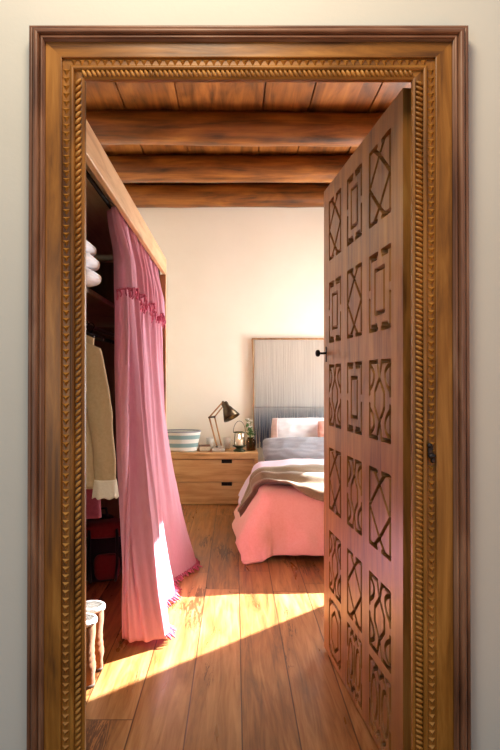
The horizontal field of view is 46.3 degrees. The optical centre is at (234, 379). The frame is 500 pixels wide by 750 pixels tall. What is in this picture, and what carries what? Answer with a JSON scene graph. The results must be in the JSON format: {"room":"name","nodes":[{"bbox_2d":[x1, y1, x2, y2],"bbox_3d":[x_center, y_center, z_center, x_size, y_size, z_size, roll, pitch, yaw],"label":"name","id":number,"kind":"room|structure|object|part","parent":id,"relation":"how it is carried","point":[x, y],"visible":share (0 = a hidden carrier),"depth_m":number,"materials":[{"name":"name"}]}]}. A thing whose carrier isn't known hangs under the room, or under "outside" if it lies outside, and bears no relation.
{"room":"hallway","nodes":[
{"label":"hallway","id":0,"kind":"room"},
{"bbox_2d":[137,207,323,461],"bbox_3d":[0.585,-0.455,6.375,3.830,3.410,0.150,0,0,0],"label":"wall","id":1,"kind":"structure","parent":0,"point":[235,276],"depth_m":6.30,"materials":[{"name":"beige paint"}]},
{"bbox_2d":[252,338,323,447],"bbox_3d":[0.923,0.144,6.264,1.493,1.186,0.025,0,0,0],"label":"headboard","id":2,"kind":"object","parent":1,"relation":"attached to","point":[288,375],"depth_m":6.26,"materials":[{"name":"grey fabric"}]},
{"bbox_3d":[0.193,0.055,6.260,0.032,0.990,0.016,0,0,0],"label":"cord","id":3,"kind":"part","parent":2,"relation":"part of","materials":[{"name":"brown wood"}]},
{"bbox_3d":[0.925,-0.440,6.268,1.490,0.018,0.018,0,0,0],"label":"rod","id":4,"kind":"part","parent":2,"relation":"part of","materials":[{"name":"brown wood"}]},
{"bbox_2d":[86,504,378,749],"bbox_3d":[0.000,1.310,2.125,6.400,0.120,8.650,0,0,0],"label":"floor","id":5,"kind":"structure","parent":0,"point":[247,665],"depth_m":2.54,"materials":[{"name":"brown wood"}]},
{"bbox_2d":[86,613,97,689],"bbox_3d":[-0.681,1.108,2.379,0.240,0.284,0.114,0,0,-6],"label":"boot","id":6,"kind":"object","parent":5,"relation":"on","point":[91,619],"visible":0.38,"depth_m":2.36,"materials":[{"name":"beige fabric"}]},
{"bbox_2d":[86,600,105,672],"bbox_3d":[-0.680,1.108,2.528,0.240,0.284,0.114,0,0,3],"label":"boot","id":7,"kind":"object","parent":5,"relation":"on","point":[96,607],"visible":0.38,"depth_m":2.50,"materials":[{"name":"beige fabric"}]},
{"bbox_2d":[86,507,121,583],"bbox_3d":[-0.818,1.014,3.578,0.310,0.462,0.300,0,0,-14],"label":"backpack","id":8,"kind":"object","parent":5,"relation":"on","point":[103,534],"visible":0.76,"depth_m":3.49,"materials":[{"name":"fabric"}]},
{"bbox_3d":[-0.825,0.817,3.601,0.097,0.068,0.018,0,0,-14],"label":"handle","id":9,"kind":"part","parent":8,"relation":"part of","materials":[{"name":"black fabric"}]},
{"bbox_2d":[86,120,165,519],"bbox_3d":[-0.839,0.185,3.050,0.678,2.130,2.440,0,0,0],"label":"wardrobe","id":10,"kind":"object","parent":5,"relation":"on","point":[105,189],"visible":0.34,"depth_m":3.24,"materials":[{"name":"brown wood"}]},
{"bbox_2d":[86,240,100,286],"bbox_3d":[-0.825,-0.504,2.502,0.475,0.197,0.350,0,0,0],"label":"folded blanket","id":11,"kind":"object","parent":10,"relation":"on","point":[93,279],"visible":0.11,"depth_m":2.48,"materials":[{"name":"white fabric"}]},
{"bbox_2d":[86,331,103,340],"bbox_3d":[-0.800,-0.246,2.620,0.426,0.147,0.022,0,0,0],"label":"clothes hanger","id":12,"kind":"object","parent":10,"relation":"hanging from","point":[96,336],"visible":0.06,"depth_m":2.61,"materials":[{"name":"black metal"}]},
{"bbox_2d":[86,489,101,518],"bbox_3d":[-0.830,0.196,2.620,0.463,0.843,0.133,0,0,0],"label":"dress","id":13,"kind":"object","parent":12,"relation":"hanging from","point":[93,506],"visible":0.02,"depth_m":2.59,"materials":[{"name":"fabric"}]},
{"bbox_3d":[-0.572,-0.795,3.035,0.017,0.017,2.391,0,0,0],"label":"curtain rail","id":14,"kind":"part","parent":10,"relation":"part of","materials":[{"name":"black metal"}]},
{"bbox_3d":[-0.800,-0.295,3.035,0.023,0.023,2.391,0,0,0],"label":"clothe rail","id":15,"kind":"part","parent":10,"relation":"part of","materials":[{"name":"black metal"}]},
{"bbox_2d":[86,286,114,326],"bbox_3d":[-0.905,-0.393,3.035,0.530,0.025,2.391,0,0,0],"label":"shelf","id":16,"kind":"object","parent":10,"relation":"attached to","point":[100,311],"depth_m":3.20,"materials":[{"name":"brown wood"}]},
{"bbox_2d":[92,333,111,343],"bbox_3d":[-0.800,-0.246,2.800,0.426,0.147,0.022,0,0,0],"label":"clothes hanger","id":17,"kind":"object","parent":10,"relation":"hanging from","point":[105,339],"visible":0.05,"depth_m":2.79,"materials":[{"name":"black metal"}]},
{"bbox_3d":[-0.858,-0.864,3.035,0.624,0.028,2.391,0,0,0],"label":"panel","id":18,"kind":"part","parent":10,"relation":"part of","materials":[{"name":"brown wood"}]},
{"bbox_3d":[-0.858,0.186,4.247,0.624,2.128,0.030,0,0,0],"label":"panel","id":19,"kind":"part","parent":10,"relation":"part of","materials":[{"name":"pink fabric"}]},
{"bbox_2d":[107,206,201,642],"bbox_3d":[-0.406,0.227,3.409,0.389,2.031,1.577,0,0,0],"label":"curtain","id":20,"kind":"object","parent":10,"relation":"hanging from","point":[157,550],"visible":1,"depth_m":2.83,"materials":[{"name":"pink fabric"}]},
{"bbox_3d":[-0.498,-0.409,3.403,0.092,0.099,1.561,0,0,0],"label":"tassel trim","id":21,"kind":"part","parent":20,"relation":"part of","materials":[{"name":"pink fabric"}]},
{"bbox_3d":[-0.522,0.244,4.247,0.045,2.013,0.045,0,0,0],"label":"post","id":22,"kind":"part","parent":10,"relation":"part of","materials":[{"name":"brown wood"}]},
{"bbox_2d":[170,448,257,503],"bbox_3d":[-0.370,0.990,6.066,1.200,0.520,0.439,0,0,0],"label":"dresser","id":23,"kind":"object","parent":5,"relation":"on","point":[202,477],"visible":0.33,"depth_m":5.85,"materials":[{"name":"brown wood"}]},
{"bbox_2d":[167,429,200,451],"bbox_3d":[-0.560,0.624,6.020,0.426,0.212,0.316,0,0,0],"label":"basket","id":24,"kind":"object","parent":23,"relation":"on","point":[180,440],"visible":0.71,"depth_m":5.90,"materials":[{"name":"grey fabric"}]},
{"bbox_2d":[199,445,210,450],"bbox_3d":[-0.315,0.703,6.060,0.120,0.053,0.140,0,0,-6],"label":"book","id":25,"kind":"object","parent":23,"relation":"on","point":[201,447],"visible":1,"depth_m":6.00,"materials":[{"name":"beige paper"}]},
{"bbox_3d":[-0.370,1.134,5.864,1.104,0.220,0.024,0,0,0],"label":"drawer","id":26,"kind":"part","parent":23,"relation":"part of","materials":[{"name":"brown wood"}]},
{"bbox_2d":[206,437,216,448],"bbox_3d":[-0.258,0.668,6.195,0.101,0.118,0.084,0,0,-34],"label":"cup","id":27,"kind":"object","parent":23,"relation":"on","point":[209,440],"visible":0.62,"depth_m":6.16,"materials":[{"name":"white ceramic"}]},
{"bbox_3d":[-0.370,0.908,5.864,1.104,0.220,0.024,0,0,0],"label":"drawer","id":28,"kind":"part","parent":23,"relation":"part of","materials":[{"name":"brown wood"}]},
{"bbox_2d":[208,401,239,451],"bbox_3d":[-0.118,0.472,5.996,0.334,0.516,0.178,0,0,16],"label":"desk lamp","id":29,"kind":"object","parent":23,"relation":"on","point":[229,413],"visible":1,"depth_m":5.99,"materials":[{"name":"metal"}]},
{"bbox_3d":[-0.225,0.534,6.004,0.095,0.304,0.016,0,0,0],"label":"arm","id":30,"kind":"part","parent":29,"relation":"part of","materials":[{"name":"brown wood"}]},
{"bbox_3d":[-0.175,0.527,6.020,0.085,0.299,0.016,0,0,0],"label":"arm","id":31,"kind":"part","parent":29,"relation":"part of","materials":[{"name":"brown wood"}]},
{"bbox_3d":[-0.047,0.325,5.971,0.190,0.218,0.173,0,0,0],"label":"lamp shade","id":32,"kind":"part","parent":29,"relation":"part of","materials":[{"name":"brown metal"}]},
{"bbox_3d":[-0.083,1.042,5.868,0.105,0.036,0.008,0,0,0],"label":"finger pull","id":33,"kind":"part","parent":23,"relation":"part of","materials":[{"name":"black metal"}]},
{"bbox_3d":[-0.083,0.816,5.868,0.105,0.036,0.008,0,0,0],"label":"finger pull","id":34,"kind":"part","parent":23,"relation":"part of","materials":[{"name":"black metal"}]},
{"bbox_2d":[223,437,233,448],"bbox_3d":[-0.078,0.668,6.195,0.101,0.118,0.084,0,0,-34],"label":"cup","id":35,"kind":"object","parent":23,"relation":"on","point":[226,440],"visible":0.94,"depth_m":6.16,"materials":[{"name":"white ceramic"}]},
{"bbox_2d":[233,421,245,451],"bbox_3d":[0.045,0.573,5.990,0.140,0.312,0.140,0,0,0],"label":"lantern","id":36,"kind":"object","parent":23,"relation":"on","point":[239,445],"visible":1,"depth_m":5.95,"materials":[{"name":"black metal"}]},
{"bbox_2d":[236,439,242,445],"bbox_3d":[0.045,0.635,5.990,0.074,0.064,0.074,0,0,0],"label":"candle","id":37,"kind":"object","parent":36,"relation":"on","point":[239,442],"depth_m":5.96,"materials":[{"name":"wax"}]},
{"bbox_2d":[245,419,255,450],"bbox_3d":[0.156,0.564,6.071,0.134,0.331,0.152,0,0,38],"label":"potted plant","id":38,"kind":"object","parent":23,"relation":"on","point":[250,442],"visible":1,"depth_m":6.04,"materials":[{"name":"green glass"}]},
{"bbox_2d":[246,437,255,450],"bbox_3d":[0.165,0.662,6.070,0.100,0.135,0.100,0,0,0],"label":"jar","id":39,"kind":"object","parent":23,"relation":"on","point":[250,442],"depth_m":6.03,"materials":[{"name":"brown glass"}]},
{"bbox_3d":[0.955,1.038,5.220,1.250,0.425,2.000,0,0,0],"label":"bed","id":40,"kind":"object","parent":5,"relation":"on","visible":0},
{"bbox_2d":[232,459,323,563],"bbox_3d":[0.942,0.977,4.672,1.937,0.535,1.459,0,0,0],"label":"duvet","id":41,"kind":"object","parent":40,"relation":"on","point":[279,519],"visible":0.22,"depth_m":4.04,"materials":[{"name":"pink fabric"}]},
{"bbox_2d":[238,464,323,516],"bbox_3d":[0.903,0.880,4.490,1.769,0.407,1.004,0,0,0],"label":"throw blanket","id":42,"kind":"object","parent":41,"relation":"on","point":[308,479],"visible":0.38,"depth_m":4.39,"materials":[{"name":"beige fabric"}]},
{"bbox_2d":[262,437,323,460],"bbox_3d":[0.665,0.675,5.661,0.800,0.244,0.230,0,0,-4],"label":"pillow","id":43,"kind":"object","parent":40,"relation":"on","point":[282,448],"visible":0.71,"depth_m":5.59,"materials":[{"name":"grey fabric"}]},
{"bbox_2d":[271,418,323,437],"bbox_3d":[0.753,0.585,6.020,0.763,0.390,0.253,0,0,2],"label":"pillow","id":44,"kind":"object","parent":40,"relation":"on","point":[280,427],"visible":0.38,"depth_m":5.99,"materials":[{"name":"white fabric"}]},
{"bbox_2d":[317,421,323,436],"bbox_3d":[1.060,0.526,5.871,0.460,0.237,0.198,0,0,4],"label":"pillow","id":45,"kind":"object","parent":40,"relation":"on","point":[320,428],"visible":0.09,"depth_m":5.87,"materials":[{"name":"pink fabric"}]},
{"bbox_2d":[86,82,410,183],"bbox_3d":[0.585,-2.128,4.075,3.830,0.144,4.750,0,0,0],"label":"ceiling","id":46,"kind":"structure","parent":0,"point":[345,97],"depth_m":4.30,"materials":[{"name":"brown wood"}]},
{"bbox_2d":[124,183,328,207],"bbox_3d":[0.510,-1.940,6.163,3.480,0.257,0.251,0,0,0],"label":"ceiling beam","id":47,"kind":"structure","parent":46,"relation":"attached to","point":[281,195],"depth_m":6.06,"materials":[{"name":"brown wood"}]},
{"bbox_2d":[107,155,351,182],"bbox_3d":[0.510,-1.939,5.378,3.480,0.249,0.254,0,0,0],"label":"ceiling beam","id":48,"kind":"structure","parent":46,"relation":"attached to","point":[130,168],"depth_m":5.28,"materials":[{"name":"brown wood"}]},
{"bbox_2d":[86,110,383,146],"bbox_3d":[0.510,-1.941,4.522,3.480,0.263,0.258,0,0,0],"label":"ceiling beam","id":49,"kind":"structure","parent":46,"relation":"attached to","point":[110,127],"depth_m":4.42,"materials":[{"name":"brown wood"}]},
{"bbox_2d":[0,0,499,749],"bbox_3d":[0.000,-0.455,1.760,6.400,3.410,0.120,0,0,0],"label":"wall","id":50,"kind":"structure","parent":0,"point":[482,17],"depth_m":1.70,"materials":[{"name":"paint"}]},
{"bbox_2d":[27,25,470,749],"bbox_3d":[0.039,0.124,1.719,1.259,2.254,0.162,0,0,0],"label":"trim","id":51,"kind":"structure","parent":50,"relation":"attached to","point":[62,58],"depth_m":1.66,"materials":[{"name":"brown wood"}]},
{"bbox_3d":[-0.565,0.124,1.669,0.051,2.253,0.062,0,0,0],"label":"moulding","id":52,"kind":"part","parent":51,"relation":"part of","materials":[{"name":"brown wood"}]},
{"bbox_3d":[-0.519,0.144,1.681,0.053,2.212,0.037,0,0,0],"label":"flat casing","id":53,"kind":"part","parent":51,"relation":"part of","materials":[{"name":"brown wood"}]},
{"bbox_3d":[0.039,-0.983,1.669,1.243,0.040,0.062,0,0,0],"label":"moulding","id":54,"kind":"part","parent":51,"relation":"part of","materials":[{"name":"brown wood"}]},
{"bbox_3d":[0.039,-0.940,1.681,1.158,0.045,0.037,0,0,0],"label":"flat casing","id":55,"kind":"part","parent":51,"relation":"part of","materials":[{"name":"brown wood"}]},
{"bbox_3d":[0.598,0.144,1.681,0.053,2.212,0.037,0,0,0],"label":"flat casing","id":56,"kind":"part","parent":51,"relation":"part of","materials":[{"name":"brown wood"}]},
{"bbox_3d":[0.643,0.124,1.669,0.051,2.253,0.062,0,0,0],"label":"moulding","id":57,"kind":"part","parent":51,"relation":"part of","materials":[{"name":"brown wood"}]},
{"bbox_2d":[315,88,410,749],"bbox_3d":[0.458,0.182,2.233,0.101,2.112,0.971,0,0,-5],"label":"door","id":58,"kind":"structure","parent":50,"relation":"in","point":[367,352],"depth_m":2.04,"materials":[{"name":"brown wood"}]},
{"bbox_3d":[0.392,-0.122,2.669,0.050,0.034,0.034,0,0,-5],"label":"handle","id":59,"kind":"part","parent":58,"relation":"part of","materials":[{"name":"black metal"}]},
{"bbox_3d":[0.444,1.090,2.527,0.025,0.250,0.198,0,0,-5],"label":"carved panel","id":60,"kind":"part","parent":58,"relation":"part of","materials":[{"name":"brown wood"}]},
{"bbox_3d":[0.444,0.801,2.527,0.025,0.262,0.198,0,0,-5],"label":"carved panel","id":61,"kind":"part","parent":58,"relation":"part of","materials":[{"name":"brown wood"}]},
{"bbox_3d":[0.444,0.439,2.527,0.025,0.275,0.198,0,0,-5],"label":"carved panel","id":62,"kind":"part","parent":58,"relation":"part of","materials":[{"name":"brown wood"}]},
{"bbox_3d":[0.444,0.067,2.527,0.025,0.274,0.198,0,0,-5],"label":"carved panel","id":63,"kind":"part","parent":58,"relation":"part of","materials":[{"name":"brown wood"}]},
{"bbox_3d":[0.444,-0.299,2.527,0.025,0.271,0.198,0,0,-5],"label":"carved panel","id":64,"kind":"part","parent":58,"relation":"part of","materials":[{"name":"brown wood"}]},
{"bbox_3d":[0.444,-0.666,2.527,0.025,0.268,0.198,0,0,-5],"label":"carved panel","id":65,"kind":"part","parent":58,"relation":"part of","materials":[{"name":"brown wood"}]},
{"bbox_3d":[0.470,1.090,2.244,0.025,0.250,0.194,0,0,-5],"label":"carved panel","id":66,"kind":"part","parent":58,"relation":"part of","materials":[{"name":"brown wood"}]},
{"bbox_3d":[0.470,0.801,2.244,0.025,0.262,0.194,0,0,-5],"label":"carved panel","id":67,"kind":"part","parent":58,"relation":"part of","materials":[{"name":"brown wood"}]},
{"bbox_3d":[0.470,0.439,2.244,0.025,0.275,0.194,0,0,-5],"label":"carved panel","id":68,"kind":"part","parent":58,"relation":"part of","materials":[{"name":"brown wood"}]},
{"bbox_3d":[0.470,0.067,2.244,0.025,0.274,0.194,0,0,-5],"label":"carved panel","id":69,"kind":"part","parent":58,"relation":"part of","materials":[{"name":"brown wood"}]},
{"bbox_3d":[0.470,-0.299,2.244,0.025,0.271,0.194,0,0,-5],"label":"carved panel","id":70,"kind":"part","parent":58,"relation":"part of","materials":[{"name":"brown wood"}]},
{"bbox_3d":[0.470,-0.666,2.244,0.025,0.268,0.194,0,0,-5],"label":"carved panel","id":71,"kind":"part","parent":58,"relation":"part of","materials":[{"name":"brown wood"}]},
{"bbox_3d":[0.496,1.090,1.959,0.025,0.250,0.218,0,0,-5],"label":"carved panel","id":72,"kind":"part","parent":58,"relation":"part of","materials":[{"name":"brown wood"}]},
{"bbox_3d":[0.496,0.801,1.959,0.025,0.262,0.218,0,0,-5],"label":"carved panel","id":73,"kind":"part","parent":58,"relation":"part of","materials":[{"name":"brown wood"}]},
{"bbox_3d":[0.496,0.439,1.959,0.025,0.275,0.218,0,0,-5],"label":"carved panel","id":74,"kind":"part","parent":58,"relation":"part of","materials":[{"name":"brown wood"}]},
{"bbox_3d":[0.496,0.067,1.959,0.025,0.274,0.218,0,0,-5],"label":"carved panel","id":75,"kind":"part","parent":58,"relation":"part of","materials":[{"name":"brown wood"}]},
{"bbox_3d":[0.496,-0.299,1.959,0.025,0.271,0.218,0,0,-5],"label":"carved panel","id":76,"kind":"part","parent":58,"relation":"part of","materials":[{"name":"brown wood"}]},
{"bbox_3d":[0.496,-0.666,1.959,0.025,0.268,0.218,0,0,-5],"label":"carved panel","id":77,"kind":"part","parent":58,"relation":"part of","materials":[{"name":"brown wood"}]},
{"bbox_3d":[-0.800,-0.246,2.450,0.426,0.147,0.022,0,0,0],"label":"clothes hanger","id":78,"kind":"object","parent":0,"visible":0},
{"bbox_2d":[86,335,118,499],"bbox_3d":[-0.825,0.119,2.450,0.690,0.739,0.148,0,0,0],"label":"shirt","id":79,"kind":"object","parent":78,"relation":"hanging from","point":[100,448],"visible":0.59,"depth_m":2.39,"materials":[{"name":"fabric"}]}
]}

